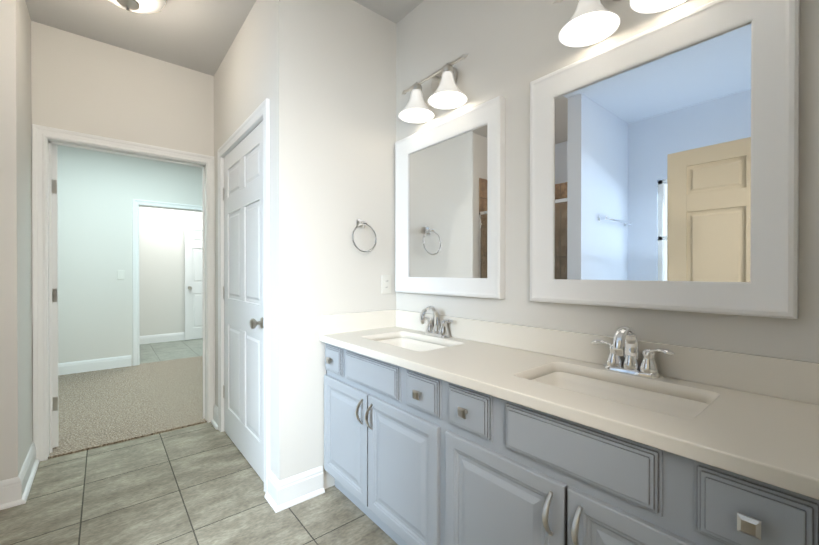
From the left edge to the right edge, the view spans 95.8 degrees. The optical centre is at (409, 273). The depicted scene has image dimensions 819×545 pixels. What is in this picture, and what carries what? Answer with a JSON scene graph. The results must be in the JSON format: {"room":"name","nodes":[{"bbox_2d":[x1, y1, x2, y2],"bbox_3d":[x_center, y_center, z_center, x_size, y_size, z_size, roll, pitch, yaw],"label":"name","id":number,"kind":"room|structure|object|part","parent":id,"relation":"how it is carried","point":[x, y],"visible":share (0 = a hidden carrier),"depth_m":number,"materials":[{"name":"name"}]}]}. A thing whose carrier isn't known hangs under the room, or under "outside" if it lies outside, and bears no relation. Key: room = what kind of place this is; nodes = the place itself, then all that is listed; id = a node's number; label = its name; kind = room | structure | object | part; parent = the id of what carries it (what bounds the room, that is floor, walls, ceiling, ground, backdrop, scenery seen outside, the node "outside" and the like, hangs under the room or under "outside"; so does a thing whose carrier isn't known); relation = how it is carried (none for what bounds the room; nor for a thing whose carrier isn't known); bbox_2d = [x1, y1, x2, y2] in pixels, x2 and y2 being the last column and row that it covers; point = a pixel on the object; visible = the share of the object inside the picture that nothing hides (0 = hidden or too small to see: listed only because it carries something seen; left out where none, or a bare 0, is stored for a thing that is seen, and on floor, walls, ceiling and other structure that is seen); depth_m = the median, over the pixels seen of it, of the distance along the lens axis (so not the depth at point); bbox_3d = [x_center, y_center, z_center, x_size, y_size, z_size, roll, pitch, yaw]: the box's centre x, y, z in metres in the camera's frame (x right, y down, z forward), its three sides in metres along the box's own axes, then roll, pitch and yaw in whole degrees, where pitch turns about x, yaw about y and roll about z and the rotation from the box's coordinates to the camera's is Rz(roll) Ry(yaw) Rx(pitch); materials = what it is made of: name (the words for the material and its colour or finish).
{"room":"bathroom","nodes":[
{"label":"bathroom","id":0,"kind":"room"},
{"bbox_2d":[0,0,32,480],"bbox_3d":[-2.221,-0.196,2.057,0.120,2.740,0.524,0,0,-40],"label":"wall","id":1,"kind":"structure","parent":0,"point":[16,383],"depth_m":1.89,"materials":[{"name":"white paint"}]},
{"bbox_2d":[0,442,39,509],"bbox_3d":[-2.195,1.107,2.064,0.138,0.135,0.554,0,0,-40],"label":"baseboard","id":2,"kind":"structure","parent":1,"relation":"attached to","point":[14,491],"depth_m":1.90,"materials":[{"name":"white wood"}]},
{"bbox_2d":[57,145,136,365],"bbox_3d":[-4.586,-0.204,3.789,2.900,2.740,0.120,0,0,-40],"label":"wall","id":3,"kind":"structure","parent":0,"point":[97,192],"depth_m":4.40,"materials":[{"name":"white paint"}]},
{"bbox_2d":[58,355,130,374],"bbox_3d":[-4.568,1.087,3.722,2.835,0.135,0.014,0,0,-40],"label":"baseboard","id":4,"kind":"structure","parent":3,"relation":"attached to","point":[90,365],"depth_m":4.39,"materials":[{"name":"white wood"}]},
{"bbox_2d":[117,270,123,279],"bbox_3d":[-3.553,0.013,4.557,0.070,0.115,0.012,0,0,-40],"label":"light switch","id":5,"kind":"object","parent":3,"relation":"attached to","point":[120,274],"visible":1,"depth_m":4.55,"materials":[{"name":"white plastic"}]},
{"bbox_2d":[139,205,201,364],"bbox_3d":[-3.102,0.136,5.016,0.950,2.050,0.120,0,0,-40],"label":"door frame","id":6,"kind":"structure","parent":3,"relation":"attached to","point":[161,208],"depth_m":4.77,"materials":[{"name":"white wood"}]},
{"bbox_2d":[31,21,213,155],"bbox_3d":[-1.986,-0.199,2.668,1.260,2.740,0.120,0,0,-40],"label":"wall","id":7,"kind":"structure","parent":0,"point":[36,74],"depth_m":2.31,"materials":[{"name":"white paint"}]},
{"bbox_2d":[51,144,58,447],"bbox_3d":[-2.674,0.141,2.756,0.888,2.023,0.035,0,0,43],"label":"bedroom door","id":8,"kind":"structure","parent":7,"relation":"in","point":[54,286],"depth_m":2.45,"materials":[{"name":"white wood"}]},
{"bbox_2d":[32,124,214,460],"bbox_3d":[-1.981,0.146,2.674,0.934,2.050,0.120,0,0,-40],"label":"door frame","id":9,"kind":"structure","parent":7,"relation":"attached to","point":[50,141],"depth_m":2.49,"materials":[{"name":"white wood"}]},
{"bbox_2d":[48,356,206,458],"bbox_3d":[-2.685,1.186,3.692,5.940,0.062,2.580,0,0,-40],"label":"floor","id":10,"kind":"structure","parent":0,"point":[99,408],"depth_m":3.30,"materials":[{"name":"beige carpet"}]},
{"bbox_2d":[139,207,201,335],"bbox_3d":[-4.577,-0.214,5.976,5.700,2.740,0.120,0,0,-40],"label":"wall","id":11,"kind":"structure","parent":0,"point":[161,275],"depth_m":6.24,"materials":[{"name":"white paint"}]},
{"bbox_2d":[140,332,184,343],"bbox_3d":[-4.534,1.085,5.930,5.700,0.135,0.014,0,0,-40],"label":"baseboard","id":12,"kind":"structure","parent":11,"relation":"attached to","point":[158,338],"depth_m":6.23,"materials":[{"name":"white wood"}]},
{"bbox_2d":[184,223,202,339],"bbox_3d":[-3.528,0.131,6.678,0.910,2.023,0.035,0,0,-40],"label":"door","id":13,"kind":"structure","parent":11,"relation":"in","point":[193,280],"depth_m":6.46,"materials":[{"name":"white wood"}]},
{"bbox_2d":[140,338,202,363],"bbox_3d":[-4.061,1.182,5.357,5.940,0.054,1.740,0,0,-40],"label":"floor","id":14,"kind":"structure","parent":0,"point":[160,351],"depth_m":5.58,"materials":[{"name":"tile"}]},
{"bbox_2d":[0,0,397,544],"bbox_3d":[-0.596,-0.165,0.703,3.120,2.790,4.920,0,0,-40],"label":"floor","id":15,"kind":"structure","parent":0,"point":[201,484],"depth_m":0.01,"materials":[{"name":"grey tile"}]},
{"bbox_2d":[52,179,262,410],"bbox_3d":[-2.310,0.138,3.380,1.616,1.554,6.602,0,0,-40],"label":"hardware piece","id":16,"kind":"object","parent":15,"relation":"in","point":[253,323],"depth_m":2.45,"materials":[{"name":"silver metal"}]},
{"bbox_3d":[-2.672,0.141,2.704,0.198,1.534,0.883,0,0,-40],"label":"bedroom door hinges","id":17,"kind":"part","parent":16,"relation":"part of","materials":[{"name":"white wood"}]},
{"bbox_2d":[264,466,324,512],"bbox_3d":[-0.609,1.107,1.966,0.263,0.135,0.166,0,0,-40],"label":"baseboard","id":18,"kind":"structure","parent":15,"relation":"attached to","point":[283,494],"depth_m":1.91,"materials":[{"name":"white wood"}]},
{"bbox_2d":[321,309,818,404],"bbox_3d":[0.333,0.279,1.420,0.512,0.106,1.932,0,0,-40],"label":"backsplash","id":19,"kind":"structure","parent":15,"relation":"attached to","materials":[{"name":"white stone"}]},
{"bbox_2d":[214,64,221,406],"bbox_3d":[-1.429,-0.200,2.888,0.120,2.740,0.250,0,0,-40],"label":"wall","id":20,"kind":"structure","parent":0,"point":[217,114],"depth_m":2.88,"materials":[{"name":"white paint"}]},
{"bbox_2d":[211,405,217,429],"bbox_3d":[-1.503,1.103,2.866,0.030,0.135,0.200,0,0,-40],"label":"baseboard","id":21,"kind":"structure","parent":20,"relation":"attached to","point":[214,421],"depth_m":2.87,"materials":[{"name":"white wood"}]},
{"bbox_2d":[217,98,269,492],"bbox_3d":[-1.037,0.147,2.416,0.120,2.050,0.980,0,0,-40],"label":"door frame","id":22,"kind":"structure","parent":20,"relation":"attached to","point":[250,131],"depth_m":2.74,"materials":[{"name":"white wood"}]},
{"bbox_2d":[224,121,263,481],"bbox_3d":[-1.064,0.154,2.394,0.035,2.023,0.934,0,0,-40],"label":"closet door","id":23,"kind":"structure","parent":20,"relation":"in","point":[243,307],"depth_m":2.34,"materials":[{"name":"white wood"}]},
{"bbox_2d":[25,0,423,75],"bbox_3d":[-0.589,-1.590,0.703,3.080,0.060,4.920,0,0,-40],"label":"ceiling","id":24,"kind":"structure","parent":0,"point":[198,35],"depth_m":2.32,"materials":[{"name":"white paint"}]},
{"bbox_2d":[109,0,165,12],"bbox_3d":[-1.495,-1.480,1.965,0.340,0.172,0.340,0,0,-40],"label":"ceiling light","id":25,"kind":"object","parent":24,"relation":"attached to","point":[145,6],"visible":1,"depth_m":2.00,"materials":[{"name":"white glass"}]},
{"bbox_2d":[266,0,270,469],"bbox_3d":[-0.703,-0.196,2.009,0.120,2.740,0.070,0,0,-40],"label":"wall","id":26,"kind":"structure","parent":0,"point":[268,49],"depth_m":1.96,"materials":[{"name":"white paint"}]},
{"bbox_2d":[271,0,395,488],"bbox_3d":[-0.405,-0.196,2.135,0.740,2.740,0.116,0,0,-40],"label":"wall","id":27,"kind":"structure","parent":0,"point":[333,101],"depth_m":2.00,"materials":[{"name":"white paint"}]},
{"bbox_2d":[352,220,376,252],"bbox_3d":[-0.270,-0.217,2.129,0.166,0.191,0.063,0,0,-40],"label":"towel ring","id":28,"kind":"object","parent":27,"relation":"attached to","point":[360,223],"visible":1,"depth_m":2.13,"materials":[{"name":"silver metal"}]},
{"bbox_2d":[381,275,390,293],"bbox_3d":[-0.141,0.065,2.272,0.070,0.115,0.009,0,0,-40],"label":"outlet","id":29,"kind":"object","parent":27,"relation":"attached to","point":[385,284],"visible":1,"depth_m":2.27,"materials":[{"name":"white plastic"}]},
{"bbox_2d":[320,338,818,544],"bbox_3d":[0.327,0.772,1.410,0.542,0.815,1.925,0,0,-40],"label":"bathroom vanity","id":30,"kind":"object","parent":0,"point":[439,429],"depth_m":1.07,"materials":[{"name":"paint"}]},
{"bbox_2d":[320,326,818,489],"bbox_3d":[0.330,0.348,1.416,0.522,0.034,1.929,0,0,-40],"label":"countertop","id":31,"kind":"structure","parent":30,"relation":"on","point":[774,435],"depth_m":1.05,"materials":[{"name":"white stone"}]},
{"bbox_2d":[378,338,444,350],"bbox_3d":[0.004,0.382,1.847,0.340,0.165,0.530,0,0,-40],"label":"basin","id":32,"kind":"object","parent":31,"relation":"in","point":[404,344],"depth_m":1.98,"materials":[{"name":"white ceramic"}]},
{"bbox_2d":[419,306,453,337],"bbox_3d":[0.088,0.309,1.917,0.208,0.284,0.254,0,0,-40],"label":"faucet","id":33,"kind":"object","parent":31,"relation":"on","point":[435,325],"depth_m":1.95,"materials":[{"name":"silver metal"}]},
{"bbox_2d":[533,372,708,418],"bbox_3d":[0.601,0.385,1.124,0.340,0.165,0.530,0,0,-40],"label":"basin","id":34,"kind":"object","parent":31,"relation":"in","point":[648,393],"depth_m":1.16,"materials":[{"name":"white ceramic"}]},
{"bbox_2d":[591,326,674,378],"bbox_3d":[0.686,0.312,1.194,0.208,0.284,0.254,0,0,-40],"label":"faucet","id":35,"kind":"object","parent":31,"relation":"on","point":[620,356],"depth_m":1.22,"materials":[{"name":"silver metal"}]},
{"bbox_2d":[396,0,818,362],"bbox_3d":[0.581,-0.194,1.617,0.120,2.740,2.170,0,0,-40],"label":"wall","id":36,"kind":"structure","parent":0,"point":[512,49],"depth_m":1.59,"materials":[{"name":"white paint"}]},
{"bbox_2d":[399,54,467,122],"bbox_3d":[0.115,-0.974,1.930,0.194,0.228,0.510,0,0,-40],"label":"light","id":37,"kind":"object","parent":36,"relation":"attached to","point":[446,95],"depth_m":1.92,"materials":[{"name":"white glass"}]},
{"bbox_3d":[0.114,-0.930,1.928,0.194,0.140,0.430,0,0,-40],"label":"lamp shade","id":38,"kind":"part","parent":37,"relation":"part of","materials":[{"name":"white glass"}]},
{"bbox_2d":[395,96,504,298],"bbox_3d":[0.174,-0.347,1.980,0.042,0.918,0.778,0,0,-40],"label":"mirror","id":39,"kind":"object","parent":36,"relation":"attached to","point":[450,173],"depth_m":1.92,"materials":[{"name":"white mirror"}]},
{"bbox_3d":[0.186,-0.347,1.991,0.004,0.748,0.608,0,0,-40],"label":"glass","id":40,"kind":"part","parent":39,"relation":"part of","materials":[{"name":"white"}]},
{"bbox_3d":[0.173,-0.347,1.980,0.042,0.918,0.778,0,0,-40],"label":"frame","id":41,"kind":"part","parent":39,"relation":"part of","materials":[{"name":"white wood"}]},
{"bbox_2d":[552,0,686,46],"bbox_3d":[0.707,-0.971,1.213,0.194,0.228,0.510,0,0,-40],"label":"light","id":42,"kind":"object","parent":36,"relation":"attached to","point":[590,22],"depth_m":1.30,"materials":[{"name":"white glass"}]},
{"bbox_3d":[0.705,-0.927,1.212,0.194,0.140,0.430,0,0,-40],"label":"lamp shade","id":43,"kind":"part","parent":42,"relation":"part of","materials":[{"name":"white glass"}]},
{"bbox_2d":[530,0,799,318],"bbox_3d":[0.765,-0.343,1.265,0.042,0.918,0.778,0,0,-40],"label":"mirror","id":44,"kind":"object","parent":36,"relation":"attached to","point":[664,165],"depth_m":1.18,"materials":[{"name":"white mirror"}]},
{"bbox_3d":[0.778,-0.343,1.275,0.004,0.748,0.608,0,0,-40],"label":"glass","id":45,"kind":"part","parent":44,"relation":"part of","materials":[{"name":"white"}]},
{"bbox_3d":[0.765,-0.343,1.264,0.042,0.918,0.778,0,0,-40],"label":"frame","id":46,"kind":"part","parent":44,"relation":"part of","materials":[{"name":"white wood"}]}
]}

